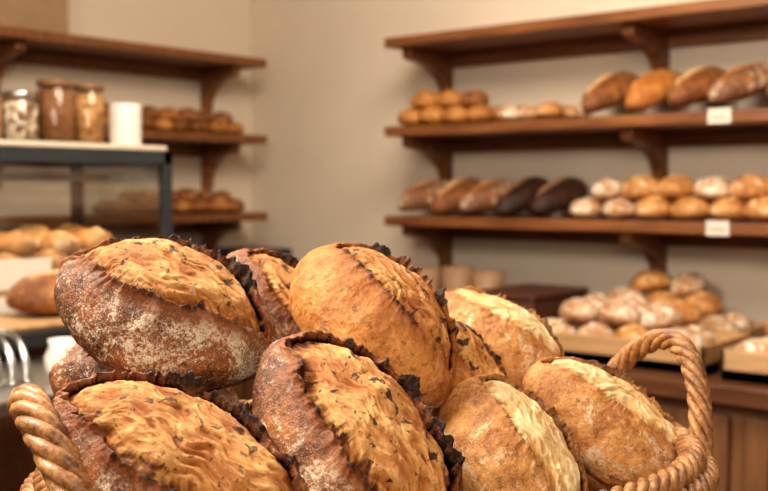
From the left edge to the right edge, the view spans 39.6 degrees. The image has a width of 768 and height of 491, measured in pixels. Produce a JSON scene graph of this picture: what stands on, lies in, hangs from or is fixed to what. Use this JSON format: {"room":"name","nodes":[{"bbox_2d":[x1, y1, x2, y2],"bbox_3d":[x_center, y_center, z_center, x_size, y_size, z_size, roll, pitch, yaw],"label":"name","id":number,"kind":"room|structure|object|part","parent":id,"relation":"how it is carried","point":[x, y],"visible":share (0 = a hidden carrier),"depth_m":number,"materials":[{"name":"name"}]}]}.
{"room":"food shop","nodes":[
{"label":"food shop","id":0,"kind":"room"},
{"bbox_2d":[0,0,250,246],"bbox_3d":[-2.470,-0.128,2.435,0.120,2.900,5.760,3,4,40],"label":"wall","id":1,"kind":"structure","parent":0,"point":[215,26],"depth_m":4.18,"materials":[{"name":"paint"}]},
{"bbox_2d":[0,25,266,112],"bbox_3d":[-1.474,-0.592,3.312,0.250,0.214,2.820,3,4,40],"label":"shelf","id":2,"kind":"object","parent":1,"relation":"attached to","point":[17,45],"visible":0.91,"depth_m":3.92,"materials":[{"name":"brown wood"}]},
{"bbox_2d":[0,0,68,33],"bbox_3d":[-1.294,-0.842,3.513,0.191,0.261,0.460,3,4,40],"label":"cardboard box","id":3,"kind":"object","parent":2,"relation":"on","point":[43,15],"visible":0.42,"depth_m":3.54,"materials":[{"name":"cardboard"}]},
{"bbox_2d":[0,127,266,188],"bbox_3d":[-1.474,-0.286,3.328,0.250,0.214,2.820,3,4,40],"label":"shelf","id":4,"kind":"object","parent":1,"relation":"attached to","point":[212,148],"visible":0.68,"depth_m":4.25,"materials":[{"name":"brown wood"}]},
{"bbox_2d":[1,98,243,133],"bbox_3d":[-0.954,-0.473,3.910,0.194,0.101,1.081,3,4,40],"label":"buns","id":5,"kind":"object","parent":4,"relation":"on","point":[187,119],"visible":0.37,"depth_m":4.05,"materials":[{"name":"brown food"}]},
{"bbox_2d":[0,212,267,247],"bbox_3d":[-1.474,0.024,3.344,0.250,0.214,2.820,3,4,40],"label":"shelf","id":6,"kind":"object","parent":1,"relation":"attached to","point":[212,226],"visible":0.54,"depth_m":4.06,"materials":[{"name":"brown wood"}]},
{"bbox_2d":[93,188,244,214],"bbox_3d":[-0.808,-0.172,4.098,0.208,0.101,0.639,3,4,40],"label":"buns","id":7,"kind":"object","parent":6,"relation":"on","point":[143,201],"visible":0.9,"depth_m":4.03,"materials":[{"name":"brown food"}]},
{"bbox_2d":[250,0,767,321],"bbox_3d":[1.717,-0.145,2.759,6.120,2.900,0.120,3,4,40],"label":"wall","id":8,"kind":"structure","parent":0,"point":[327,172],"depth_m":4.00,"materials":[{"name":"paint"}]},
{"bbox_2d":[384,0,767,92],"bbox_3d":[1.253,-0.568,2.852,3.020,0.214,0.300,3,4,40],"label":"shelf","id":9,"kind":"object","parent":8,"relation":"attached to","point":[653,30],"visible":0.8,"depth_m":3.33,"materials":[{"name":"brown wood"}]},
{"bbox_2d":[384,108,767,180],"bbox_3d":[1.253,-0.262,2.868,3.020,0.214,0.300,3,4,40],"label":"shelf","id":10,"kind":"object","parent":8,"relation":"attached to","point":[653,134],"visible":0.85,"depth_m":3.34,"materials":[{"name":"brown wood"}]},
{"bbox_2d":[397,89,502,125],"bbox_3d":[0.241,-0.474,3.668,0.396,0.127,0.223,3,4,40],"label":"bread rolls","id":11,"kind":"object","parent":10,"relation":"on","point":[448,106],"visible":0.92,"depth_m":3.60,"materials":[{"name":"brown food"}]},
{"bbox_2d":[498,101,589,120],"bbox_3d":[0.518,-0.432,3.467,0.246,0.060,0.259,3,4,40],"label":"buns","id":12,"kind":"object","parent":10,"relation":"on","point":[547,110],"visible":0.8,"depth_m":3.38,"materials":[{"name":"beige food"}]},
{"bbox_2d":[581,62,767,113],"bbox_3d":[1.315,-0.451,2.818,1.705,0.143,0.267,3,4,40],"label":"loaves","id":13,"kind":"object","parent":10,"relation":"on","point":[716,85],"visible":1,"depth_m":3.14,"materials":[{"name":"brown food"}]},
{"bbox_2d":[708,108,731,123],"bbox_3d":[0.924,-0.357,2.938,0.066,0.042,0.006,3,4,40],"label":"price tag","id":14,"kind":"object","parent":10,"relation":"attached to","point":[715,115],"visible":1,"depth_m":2.94,"materials":[{"name":"paper"}]},
{"bbox_2d":[384,214,767,272],"bbox_3d":[1.253,0.048,2.884,3.020,0.214,0.300,3,4,40],"label":"shelf","id":15,"kind":"object","parent":8,"relation":"attached to","point":[652,237],"visible":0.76,"depth_m":3.36,"materials":[{"name":"brown wood"}]},
{"bbox_2d":[397,176,587,215],"bbox_3d":[0.361,-0.170,3.634,0.673,0.133,0.267,3,4,40],"label":"loaves","id":16,"kind":"object","parent":15,"relation":"on","point":[542,196],"visible":1,"depth_m":3.55,"materials":[{"name":"brown food"}]},
{"bbox_2d":[569,174,767,220],"bbox_3d":[1.434,-0.118,2.692,2.144,0.134,0.246,3,4,40],"label":"rolls","id":17,"kind":"object","parent":15,"relation":"on","point":[646,197],"visible":1,"depth_m":3.09,"materials":[{"name":"food"}]},
{"bbox_2d":[706,220,729,235],"bbox_3d":[0.924,-0.048,2.954,0.066,0.042,0.006,3,4,40],"label":"price tag","id":18,"kind":"object","parent":15,"relation":"attached to","point":[713,228],"visible":1,"depth_m":2.95,"materials":[{"name":"paper"}]},
{"bbox_3d":[-0.134,1.469,0.634,6.120,0.100,5.880,3,4,40],"label":"floor","id":19,"kind":"structure","parent":0,"visible":0},
{"bbox_2d":[0,357,54,416],"bbox_3d":[-0.883,0.808,1.778,0.380,1.100,1.120,3,4,40],"label":"side table","id":20,"kind":"object","parent":19,"relation":"on","point":[37,366],"visible":0.02,"depth_m":1.98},
{"bbox_2d":[0,329,33,386],"bbox_3d":[-0.770,0.204,1.896,0.175,0.089,0.234,3,4,40],"label":"rack","id":21,"kind":"object","parent":20,"relation":"on","point":[11,365],"visible":1,"depth_m":1.92,"materials":[{"name":"metal"}]},
{"bbox_2d":[44,337,75,374],"bbox_3d":[-0.589,0.209,1.988,0.072,0.072,0.090,3,4,40],"label":"milk jug","id":22,"kind":"object","parent":20,"relation":"on","point":[57,345],"visible":0.25,"depth_m":1.96,"materials":[{"name":"white ceramic"}]},
{"bbox_2d":[0,326,235,490],"bbox_3d":[-1.345,0.761,2.189,0.820,1.150,2.200,3,4,40],"label":"countertop","id":23,"kind":"structure","parent":19,"relation":"on","point":[17,462],"depth_m":2.28,"materials":[{"name":"brown wood"}]},
{"bbox_2d":[0,258,51,313],"bbox_3d":[-0.950,0.105,2.425,0.008,0.133,0.440,3,4,40],"label":"menu card","id":24,"kind":"object","parent":23,"relation":"on","point":[11,271],"visible":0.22,"depth_m":2.51,"materials":[{"name":"paper"}]},
{"bbox_2d":[0,312,64,331],"bbox_3d":[-0.872,0.172,2.310,0.230,0.012,0.720,3,4,40],"label":"board","id":25,"kind":"object","parent":23,"relation":"on","point":[17,321],"visible":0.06,"depth_m":2.32,"materials":[{"name":"brown wood"}]},
{"bbox_2d":[6,269,58,314],"bbox_3d":[-0.741,0.105,2.460,0.258,0.103,0.179,-3,4,-43],"label":"loaf","id":26,"kind":"object","parent":25,"relation":"on","point":[34,293],"visible":0.4,"depth_m":2.37,"materials":[{"name":"brown food"}]},
{"bbox_2d":[0,140,172,238],"bbox_3d":[-1.309,-0.033,2.366,0.454,0.416,1.760,3,4,40],"label":"table","id":27,"kind":"object","parent":23,"relation":"on","point":[76,156],"visible":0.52,"depth_m":2.80,"materials":[{"name":"metal"}]},
{"bbox_2d":[0,80,2,138],"bbox_3d":[-0.999,-0.335,2.646,0.100,0.154,0.100,3,4,40],"label":"storage jar","id":28,"kind":"object","parent":27,"relation":"on","point":[1,116],"visible":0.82,"depth_m":2.65,"materials":[{"name":"clear glass"}]},
{"bbox_2d":[1,91,38,140],"bbox_3d":[-0.932,-0.327,2.727,0.094,0.129,0.094,3,4,40],"label":"storage jar","id":29,"kind":"object","parent":27,"relation":"on","point":[20,118],"visible":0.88,"depth_m":2.69,"materials":[{"name":"clear glass"}]},
{"bbox_3d":[-0.932,-0.384,2.724,0.089,0.014,0.089,3,4,40],"label":"lid","id":30,"kind":"part","parent":29,"relation":"part of","materials":[{"name":"metal"}]},
{"bbox_2d":[36,79,75,141],"bbox_3d":[-0.864,-0.350,2.807,0.100,0.167,0.100,3,4,40],"label":"storage jar","id":31,"kind":"object","parent":27,"relation":"on","point":[56,111],"visible":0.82,"depth_m":2.77,"materials":[{"name":"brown glass"}]},
{"bbox_3d":[-0.864,-0.424,2.803,0.095,0.018,0.095,3,4,40],"label":"lid","id":32,"kind":"part","parent":31,"relation":"part of","materials":[{"name":"brown wood"}]},
{"bbox_2d":[0,224,113,269],"bbox_3d":[-1.056,0.022,2.654,0.370,0.135,0.942,3,4,40],"label":"pastries","id":33,"kind":"object","parent":27,"relation":"in","point":[59,243],"visible":0.6,"depth_m":2.73,"materials":[{"name":"food"}]},
{"bbox_2d":[0,173,127,181],"bbox_3d":[-1.308,-0.005,2.373,0.390,0.323,1.690,3,4,40],"label":"shelf","id":34,"kind":"object","parent":27,"relation":"attached to","point":[72,177],"depth_m":2.81,"materials":[{"name":"metal"}]},
{"bbox_2d":[73,83,105,143],"bbox_3d":[-0.798,-0.352,2.885,0.086,0.164,0.086,3,4,40],"label":"storage jar","id":35,"kind":"object","parent":27,"relation":"on","point":[89,105],"visible":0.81,"depth_m":2.85,"materials":[{"name":"clear glass"}]},
{"bbox_3d":[-0.798,-0.425,2.881,0.082,0.018,0.082,3,4,40],"label":"lid","id":36,"kind":"part","parent":35,"relation":"part of","materials":[{"name":"brown wood"}]},
{"bbox_2d":[109,103,141,144],"bbox_3d":[-0.698,-0.325,2.881,0.086,0.112,0.086,3,4,40],"label":"canister","id":37,"kind":"object","parent":27,"relation":"on","point":[125,119],"visible":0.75,"depth_m":2.84,"materials":[{"name":"ceramic"}]},
{"bbox_2d":[236,368,767,490],"bbox_3d":[1.013,0.810,2.840,4.680,0.985,0.702,3,4,40],"label":"countertop","id":38,"kind":"structure","parent":19,"relation":"on","point":[739,410],"depth_m":2.58,"materials":[{"name":"brown wood"}]},
{"bbox_2d":[207,246,291,256],"bbox_3d":[-0.552,0.129,4.177,0.280,0.234,0.270,3,4,40],"label":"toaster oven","id":39,"kind":"object","parent":38,"relation":"on","point":[225,251],"visible":0.09,"depth_m":4.17,"materials":[{"name":"black metal"}]},
{"bbox_2d":[420,267,440,289],"bbox_3d":[0.144,0.175,3.718,0.110,0.190,0.110,3,4,40],"label":"clay cup","id":40,"kind":"object","parent":38,"relation":"on","point":[431,272],"visible":0.16,"depth_m":3.67,"materials":[{"name":"beige ceramic"}]},
{"bbox_2d":[442,266,473,288],"bbox_3d":[0.253,0.173,3.653,0.110,0.200,0.110,3,4,40],"label":"clay cup","id":41,"kind":"object","parent":38,"relation":"on","point":[453,277],"visible":0.34,"depth_m":3.60,"materials":[{"name":"beige ceramic"}]},
{"bbox_2d":[472,270,504,288],"bbox_3d":[0.349,0.182,3.573,0.110,0.190,0.110,3,4,40],"label":"clay cup","id":42,"kind":"object","parent":38,"relation":"on","point":[484,279],"visible":0.22,"depth_m":3.52,"materials":[{"name":"beige ceramic"}]},
{"bbox_2d":[483,283,588,318],"bbox_3d":[0.464,0.212,3.393,0.240,0.149,0.340,3,4,40],"label":"bin","id":43,"kind":"object","parent":38,"relation":"on","point":[547,300],"visible":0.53,"depth_m":3.29,"materials":[{"name":"brown wood"}]},
{"bbox_2d":[548,293,752,374],"bbox_3d":[0.689,0.228,2.937,0.540,0.165,0.320,3,4,40],"label":"tray","id":44,"kind":"object","parent":38,"relation":"on","point":[597,326],"visible":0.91,"depth_m":2.86,"materials":[{"name":"brown wood"}]},
{"bbox_2d":[607,269,766,338],"bbox_3d":[0.855,0.186,3.195,0.540,0.222,0.248,3,4,40],"label":"bread rolls","id":45,"kind":"object","parent":38,"relation":"on","point":[692,285],"visible":0.49,"depth_m":3.15,"materials":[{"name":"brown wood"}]},
{"bbox_2d":[720,322,767,385],"bbox_3d":[1.156,0.218,2.583,0.530,0.223,0.420,3,4,40],"label":"tray","id":46,"kind":"object","parent":38,"relation":"on","point":[747,361],"visible":1,"depth_m":2.56,"materials":[{"name":"brown wood"}]},
{"bbox_3d":[0.050,0.913,0.974,1.386,0.975,1.355,3,4,40],"label":"display table","id":47,"kind":"object","parent":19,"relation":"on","visible":0},
{"bbox_2d":[7,328,719,490],"bbox_3d":[-0.001,0.255,0.944,0.623,0.337,0.491,-1,3,-24],"label":"wicker basket","id":48,"kind":"object","parent":47,"relation":"on","point":[55,456],"visible":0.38,"depth_m":0.84,"materials":[{"name":"brown wicker"}]},
{"bbox_2d":[49,343,238,404],"bbox_3d":[-0.221,0.134,0.994,0.165,0.116,0.118,1,3,11],"label":"loaf","id":49,"kind":"object","parent":48,"relation":"in","point":[73,364],"visible":0.09,"depth_m":0.95,"materials":[{"name":"brown food"}]},
{"bbox_2d":[54,234,276,391],"bbox_3d":[-0.192,0.058,0.933,0.198,0.134,0.133,0,3,-1],"label":"loaf","id":50,"kind":"object","parent":48,"relation":"in","point":[137,304],"visible":0.96,"depth_m":0.89,"materials":[{"name":"brown food"}]},
{"bbox_2d":[42,370,306,490],"bbox_3d":[-0.157,0.174,0.810,0.223,0.153,0.145,0,3,7],"label":"loaf","id":51,"kind":"object","parent":48,"relation":"in","point":[131,431],"visible":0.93,"depth_m":0.78,"materials":[{"name":"brown food"}]},
{"bbox_2d":[226,248,300,339],"bbox_3d":[-0.102,0.079,1.094,0.133,0.153,0.129,-1,3,-25],"label":"loaf","id":52,"kind":"object","parent":48,"relation":"in","point":[272,270],"visible":0.17,"depth_m":1.06,"materials":[{"name":"brown food"}]},
{"bbox_2d":[252,329,465,490],"bbox_3d":[-0.022,0.166,0.847,0.177,0.190,0.150,0,3,7],"label":"loaf","id":53,"kind":"object","parent":48,"relation":"in","point":[349,421],"visible":0.98,"depth_m":0.81,"materials":[{"name":"brown food"}]},
{"bbox_2d":[289,242,458,409],"bbox_3d":[-0.010,0.075,0.989,0.147,0.153,0.149,-1,3,-21],"label":"loaf","id":54,"kind":"object","parent":48,"relation":"in","point":[373,297],"visible":0.73,"depth_m":0.94,"materials":[{"name":"brown food"}]},
{"bbox_2d":[432,317,509,416],"bbox_3d":[0.067,0.134,1.055,0.129,0.138,0.119,0,3,-5],"label":"loaf","id":55,"kind":"object","parent":48,"relation":"in","point":[475,357],"visible":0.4,"depth_m":1.03,"materials":[{"name":"brown food"}]},
{"bbox_2d":[444,286,564,385],"bbox_3d":[0.116,0.101,1.123,0.147,0.116,0.114,0,3,0],"label":"loaf","id":56,"kind":"object","parent":48,"relation":"in","point":[517,334],"visible":0.65,"depth_m":1.08,"materials":[{"name":"brown food"}]},
{"bbox_2d":[438,373,588,490],"bbox_3d":[0.112,0.190,0.939,0.133,0.143,0.136,0,3,7],"label":"loaf","id":57,"kind":"object","parent":48,"relation":"in","point":[508,438],"visible":0.97,"depth_m":0.90,"materials":[{"name":"brown food"}]},
{"bbox_2d":[586,473,611,490],"bbox_3d":[0.160,0.259,1.064,0.131,0.096,0.194,2,4,38],"label":"loaf","id":58,"kind":"object","parent":48,"relation":"in","point":[593,485],"visible":0.02,"depth_m":1.05,"materials":[{"name":"brown food"}]},
{"bbox_2d":[522,357,677,487],"bbox_3d":[0.210,0.171,1.010,0.155,0.128,0.118,0,3,-5],"label":"loaf","id":59,"kind":"object","parent":48,"relation":"in","point":[622,435],"visible":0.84,"depth_m":0.97,"materials":[{"name":"brown food"}]}
]}

